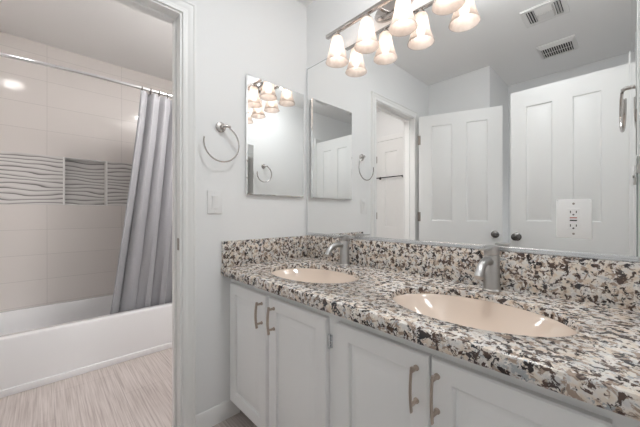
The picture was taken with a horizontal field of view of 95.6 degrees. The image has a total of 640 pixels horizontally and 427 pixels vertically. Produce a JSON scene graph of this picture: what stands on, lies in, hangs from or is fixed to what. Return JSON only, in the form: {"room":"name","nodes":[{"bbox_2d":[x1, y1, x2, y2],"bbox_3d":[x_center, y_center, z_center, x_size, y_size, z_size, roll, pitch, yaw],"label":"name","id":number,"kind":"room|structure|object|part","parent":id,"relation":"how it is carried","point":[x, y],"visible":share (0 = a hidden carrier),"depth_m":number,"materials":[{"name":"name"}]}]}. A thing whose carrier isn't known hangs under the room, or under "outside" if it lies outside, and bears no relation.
{"room":"bathroom","nodes":[
{"label":"bathroom","id":0,"kind":"room"},
{"bbox_2d":[0,31,171,311],"bbox_3d":[-2.109,-0.144,2.578,2.030,2.450,0.170,0,0,-43],"label":"wall","id":1,"kind":"structure","parent":0,"point":[50,254],"depth_m":2.41,"materials":[{"name":"tile"}]},
{"bbox_2d":[0,150,131,205],"bbox_3d":[-2.109,-0.273,2.578,2.030,0.403,0.170,0,0,-43],"label":"tile band","id":2,"kind":"object","parent":1,"relation":"attached to","point":[25,178],"visible":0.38,"depth_m":2.40,"materials":[{"name":"grey tile"}]},
{"bbox_2d":[63,157,107,205],"bbox_3d":[-2.067,-0.273,2.559,0.303,0.403,0.092,0,0,-43],"label":"trim","id":3,"kind":"structure","parent":1,"relation":"attached to","point":[64,158],"depth_m":2.61,"materials":[{"name":"white paint"}]},
{"bbox_2d":[0,348,256,426],"bbox_3d":[-0.845,1.131,0.483,3.320,0.100,4.950,0,0,-43],"label":"floor","id":4,"kind":"structure","parent":0,"point":[137,392],"depth_m":1.66,"materials":[{"name":"tile"}]},
{"bbox_2d":[0,294,171,397],"bbox_3d":[-1.650,0.910,2.398,1.584,0.342,0.720,0,0,-43],"label":"bathtub","id":5,"kind":"object","parent":4,"relation":"on","point":[42,345],"visible":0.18,"depth_m":2.04,"materials":[{"name":"white ceramic"}]},
{"bbox_2d":[230,278,639,426],"bbox_3d":[0.206,0.703,1.177,0.594,0.756,1.486,0,0,-43],"label":"vanity cabinet","id":6,"kind":"object","parent":4,"relation":"on","point":[293,363],"visible":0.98,"depth_m":0.90,"materials":[{"name":"white paint"}]},
{"bbox_3d":[-0.347,0.665,1.397,0.019,0.611,0.338,0,0,-44],"label":"cabinet door","id":7,"kind":"part","parent":6,"relation":"part of","materials":[{"name":"white paint"}]},
{"bbox_3d":[-0.272,0.446,1.276,0.038,0.116,0.015,0,0,-44],"label":"handle","id":8,"kind":"part","parent":6,"relation":"part of","materials":[{"name":"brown metal"}]},
{"bbox_3d":[-0.207,0.446,1.208,0.038,0.116,0.015,0,0,-44],"label":"handle","id":9,"kind":"part","parent":6,"relation":"part of","materials":[{"name":"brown metal"}]},
{"bbox_3d":[-0.095,0.665,1.131,0.019,0.611,0.351,0,0,-44],"label":"cabinet door","id":10,"kind":"part","parent":6,"relation":"part of","materials":[{"name":"white paint"}]},
{"bbox_3d":[0.170,0.665,0.852,0.019,0.611,0.318,0,0,-44],"label":"cabinet door","id":11,"kind":"part","parent":6,"relation":"part of","materials":[{"name":"white paint"}]},
{"bbox_3d":[0.237,0.446,0.740,0.038,0.116,0.015,0,0,-44],"label":"handle","id":12,"kind":"part","parent":6,"relation":"part of","materials":[{"name":"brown metal"}]},
{"bbox_2d":[221,235,639,420],"bbox_3d":[0.208,0.233,1.179,0.590,0.182,1.486,0,0,-43],"label":"countertop","id":13,"kind":"structure","parent":6,"relation":"on","point":[598,365],"depth_m":0.91,"materials":[{"name":"stone"}]},
{"bbox_2d":[272,268,357,282],"bbox_3d":[-0.036,0.384,1.389,0.379,0.163,0.544,0,0,-43],"label":"sink","id":14,"kind":"object","parent":13,"relation":"in","point":[311,275],"visible":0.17,"depth_m":1.55,"materials":[{"name":"beige ceramic"}]},
{"bbox_2d":[324,234,349,265],"bbox_3d":[0.092,0.198,1.541,0.179,0.166,0.062,0,0,-43],"label":"faucet","id":15,"kind":"object","parent":13,"relation":"on","point":[343,244],"visible":1,"depth_m":1.56,"materials":[{"name":"silver metal"}]},
{"bbox_3d":[0.078,0.189,1.528,0.140,0.071,0.030,0,0,-44],"label":"spout","id":16,"kind":"part","parent":15,"relation":"part of","materials":[{"name":"silver metal"}]},
{"bbox_3d":[0.113,0.132,1.561,0.110,0.034,0.051,0,0,-44],"label":"lever handle","id":17,"kind":"part","parent":15,"relation":"part of","materials":[{"name":"silver metal"}]},
{"bbox_2d":[393,293,576,336],"bbox_3d":[0.453,0.384,0.881,0.379,0.163,0.544,0,0,-43],"label":"sink","id":18,"kind":"object","parent":13,"relation":"in","point":[464,311],"visible":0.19,"depth_m":0.98,"materials":[{"name":"beige ceramic"}]},
{"bbox_2d":[474,245,501,292],"bbox_3d":[0.585,0.198,1.021,0.179,0.166,0.062,0,0,-43],"label":"faucet","id":19,"kind":"object","parent":13,"relation":"on","point":[488,267],"visible":1,"depth_m":1.04,"materials":[{"name":"silver metal"}]},
{"bbox_3d":[0.571,0.189,1.008,0.140,0.071,0.030,0,0,-44],"label":"spout","id":20,"kind":"part","parent":19,"relation":"part of","materials":[{"name":"silver metal"}]},
{"bbox_3d":[0.606,0.132,1.041,0.110,0.034,0.051,0,0,-44],"label":"lever handle","id":21,"kind":"part","parent":19,"relation":"part of","materials":[{"name":"silver metal"}]},
{"bbox_3d":[0.275,0.446,0.700,0.038,0.116,0.015,0,0,-44],"label":"handle","id":22,"kind":"part","parent":6,"relation":"part of","materials":[{"name":"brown metal"}]},
{"bbox_3d":[0.394,0.665,0.616,0.019,0.611,0.320,0,0,-44],"label":"cabinet door","id":23,"kind":"part","parent":6,"relation":"part of","materials":[{"name":"white paint"}]},
{"bbox_2d":[0,0,314,80],"bbox_3d":[-0.845,-1.419,0.483,3.320,0.100,4.950,0,0,-43],"label":"ceiling","id":24,"kind":"structure","parent":0,"point":[109,31],"depth_m":2.17,"materials":[{"name":"white paint"}]},
{"bbox_2d":[187,0,306,414],"bbox_3d":[-0.863,-0.144,1.265,2.030,2.450,0.110,0,0,-43],"label":"wall","id":25,"kind":"structure","parent":0,"point":[266,40],"depth_m":1.54,"materials":[{"name":"white paint"}]},
{"bbox_2d":[114,0,195,426],"bbox_3d":[-0.922,0.032,1.196,0.768,2.099,0.131,0,0,-43],"label":"door frame","id":26,"kind":"structure","parent":25,"relation":"attached to","point":[188,9],"depth_m":1.40,"materials":[{"name":"white paint"}]},
{"bbox_2d":[207,190,221,213],"bbox_3d":[-0.539,-0.058,1.489,0.078,0.118,0.012,0,0,-43],"label":"light switch","id":27,"kind":"object","parent":25,"relation":"attached to","point":[214,198],"visible":1,"depth_m":1.48,"materials":[{"name":"white plastic"}]},
{"bbox_2d":[196,399,239,426],"bbox_3d":[-0.525,1.037,1.501,0.235,0.088,0.013,0,0,-43],"label":"baseboard","id":28,"kind":"structure","parent":25,"relation":"attached to","point":[227,409],"depth_m":1.49,"materials":[{"name":"white paint"}]},
{"bbox_2d":[203,122,239,162],"bbox_3d":[-0.511,-0.368,1.490,0.194,0.216,0.049,0,0,-43],"label":"towel ring","id":29,"kind":"object","parent":25,"relation":"attached to","point":[221,127],"visible":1,"depth_m":1.50,"materials":[{"name":"silver metal"}]},
{"bbox_3d":[-0.515,-0.449,1.509,0.054,0.054,0.014,0,0,-44],"label":"wall plate","id":30,"kind":"part","parent":29,"relation":"part of","materials":[{"name":"silver metal"}]},
{"bbox_3d":[-0.491,-0.449,1.503,0.045,0.018,0.041,0,0,-44],"label":"post","id":31,"kind":"part","parent":29,"relation":"part of","materials":[{"name":"silver metal"}]},
{"bbox_2d":[246,74,303,196],"bbox_3d":[-0.261,-0.437,1.745,0.412,0.664,0.021,0,0,-43],"label":"mirror","id":32,"kind":"object","parent":25,"relation":"attached to","point":[274,113],"visible":1,"depth_m":1.71,"materials":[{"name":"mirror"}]},
{"bbox_2d":[307,0,639,261],"bbox_3d":[-0.166,-0.144,2.092,0.120,2.450,3.550,0,0,-43],"label":"wall","id":33,"kind":"structure","parent":0,"point":[323,16],"depth_m":1.75,"materials":[{"name":"white paint"}]},
{"bbox_2d":[326,0,465,67],"bbox_3d":[0.313,-0.953,1.389,0.153,0.237,0.766,0,0,-43],"label":"vanity light","id":34,"kind":"object","parent":33,"relation":"attached to","point":[403,23],"visible":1,"depth_m":1.42,"materials":[{"name":"white glass"}]},
{"bbox_3d":[0.094,-0.903,1.601,0.127,0.139,0.127,0,0,-44],"label":"lamp shade","id":35,"kind":"part","parent":34,"relation":"part of","materials":[{"name":"white glass"}]},
{"bbox_3d":[0.234,-0.903,1.454,0.127,0.139,0.127,0,0,-44],"label":"lamp shade","id":36,"kind":"part","parent":34,"relation":"part of","materials":[{"name":"white glass"}]},
{"bbox_3d":[0.373,-0.903,1.306,0.127,0.139,0.127,0,0,-44],"label":"lamp shade","id":37,"kind":"part","parent":34,"relation":"part of","materials":[{"name":"white glass"}]},
{"bbox_3d":[0.513,-0.903,1.159,0.127,0.139,0.127,0,0,-44],"label":"lamp shade","id":38,"kind":"part","parent":34,"relation":"part of","materials":[{"name":"white glass"}]},
{"bbox_2d":[306,0,637,261],"bbox_3d":[0.419,-0.404,1.377,0.016,1.090,1.470,0,0,-43],"label":"wall mirror","id":39,"kind":"object","parent":33,"relation":"attached to","point":[468,128],"visible":0.97,"depth_m":1.13,"materials":[{"name":"grey mirror"}]},
{"bbox_2d":[556,199,591,238],"bbox_3d":[0.825,0.017,0.944,0.009,0.128,0.088,0,0,-43],"label":"electrical outlet","id":40,"kind":"object","parent":39,"relation":"attached to","point":[573,216],"visible":1,"depth_m":0.94,"materials":[{"name":"white plastic"}]},
{"bbox_2d":[567,208,579,228],"bbox_3d":[0.823,0.017,0.943,0.003,0.068,0.033,0,0,-43],"label":"receptacle","id":41,"kind":"object","parent":40,"relation":"attached to","point":[573,214],"depth_m":0.94,"materials":[{"name":"white plastic"}]},
{"bbox_2d":[306,235,639,311],"bbox_3d":[0.422,0.212,1.367,0.021,0.140,1.464,0,0,-44],"label":"backsplash","id":42,"kind":"structure","parent":33,"relation":"attached to","point":[611,283],"depth_m":1.04,"materials":[{"name":"stone"}]},
{"bbox_2d":[632,0,639,175],"bbox_3d":[0.745,-0.439,0.675,0.412,0.664,0.020,0,0,-43],"label":"upper cabinet","id":43,"kind":"object","parent":33,"relation":"attached to","point":[635,3],"visible":1,"depth_m":0.55,"materials":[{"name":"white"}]},
{"bbox_3d":[-1.313,-0.947,2.250,0.006,0.047,0.047,0,0,-44],"label":"curtain ring","id":44,"kind":"object","parent":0,"visible":0},
{"bbox_2d":[110,90,171,313],"bbox_3d":[-1.234,-0.062,2.431,0.866,1.747,0.202,0,0,-43],"label":"shower curtain","id":45,"kind":"object","parent":44,"relation":"hanging from","point":[143,279],"visible":0.38,"depth_m":2.31,"materials":[{"name":"grey fabric"}]},
{"bbox_3d":[-2.211,-0.144,1.827,0.012,2.450,0.780,0,0,-44],"label":"wall","id":46,"kind":"structure","parent":0,"visible":0},
{"bbox_2d":[0,52,171,97],"bbox_3d":[-1.445,-0.954,2.183,1.585,0.064,0.112,0,0,-43],"label":"shower rod","id":47,"kind":"object","parent":46,"relation":"attached to","point":[5,55],"visible":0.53,"depth_m":1.95,"materials":[{"name":"silver metal"}]}
]}

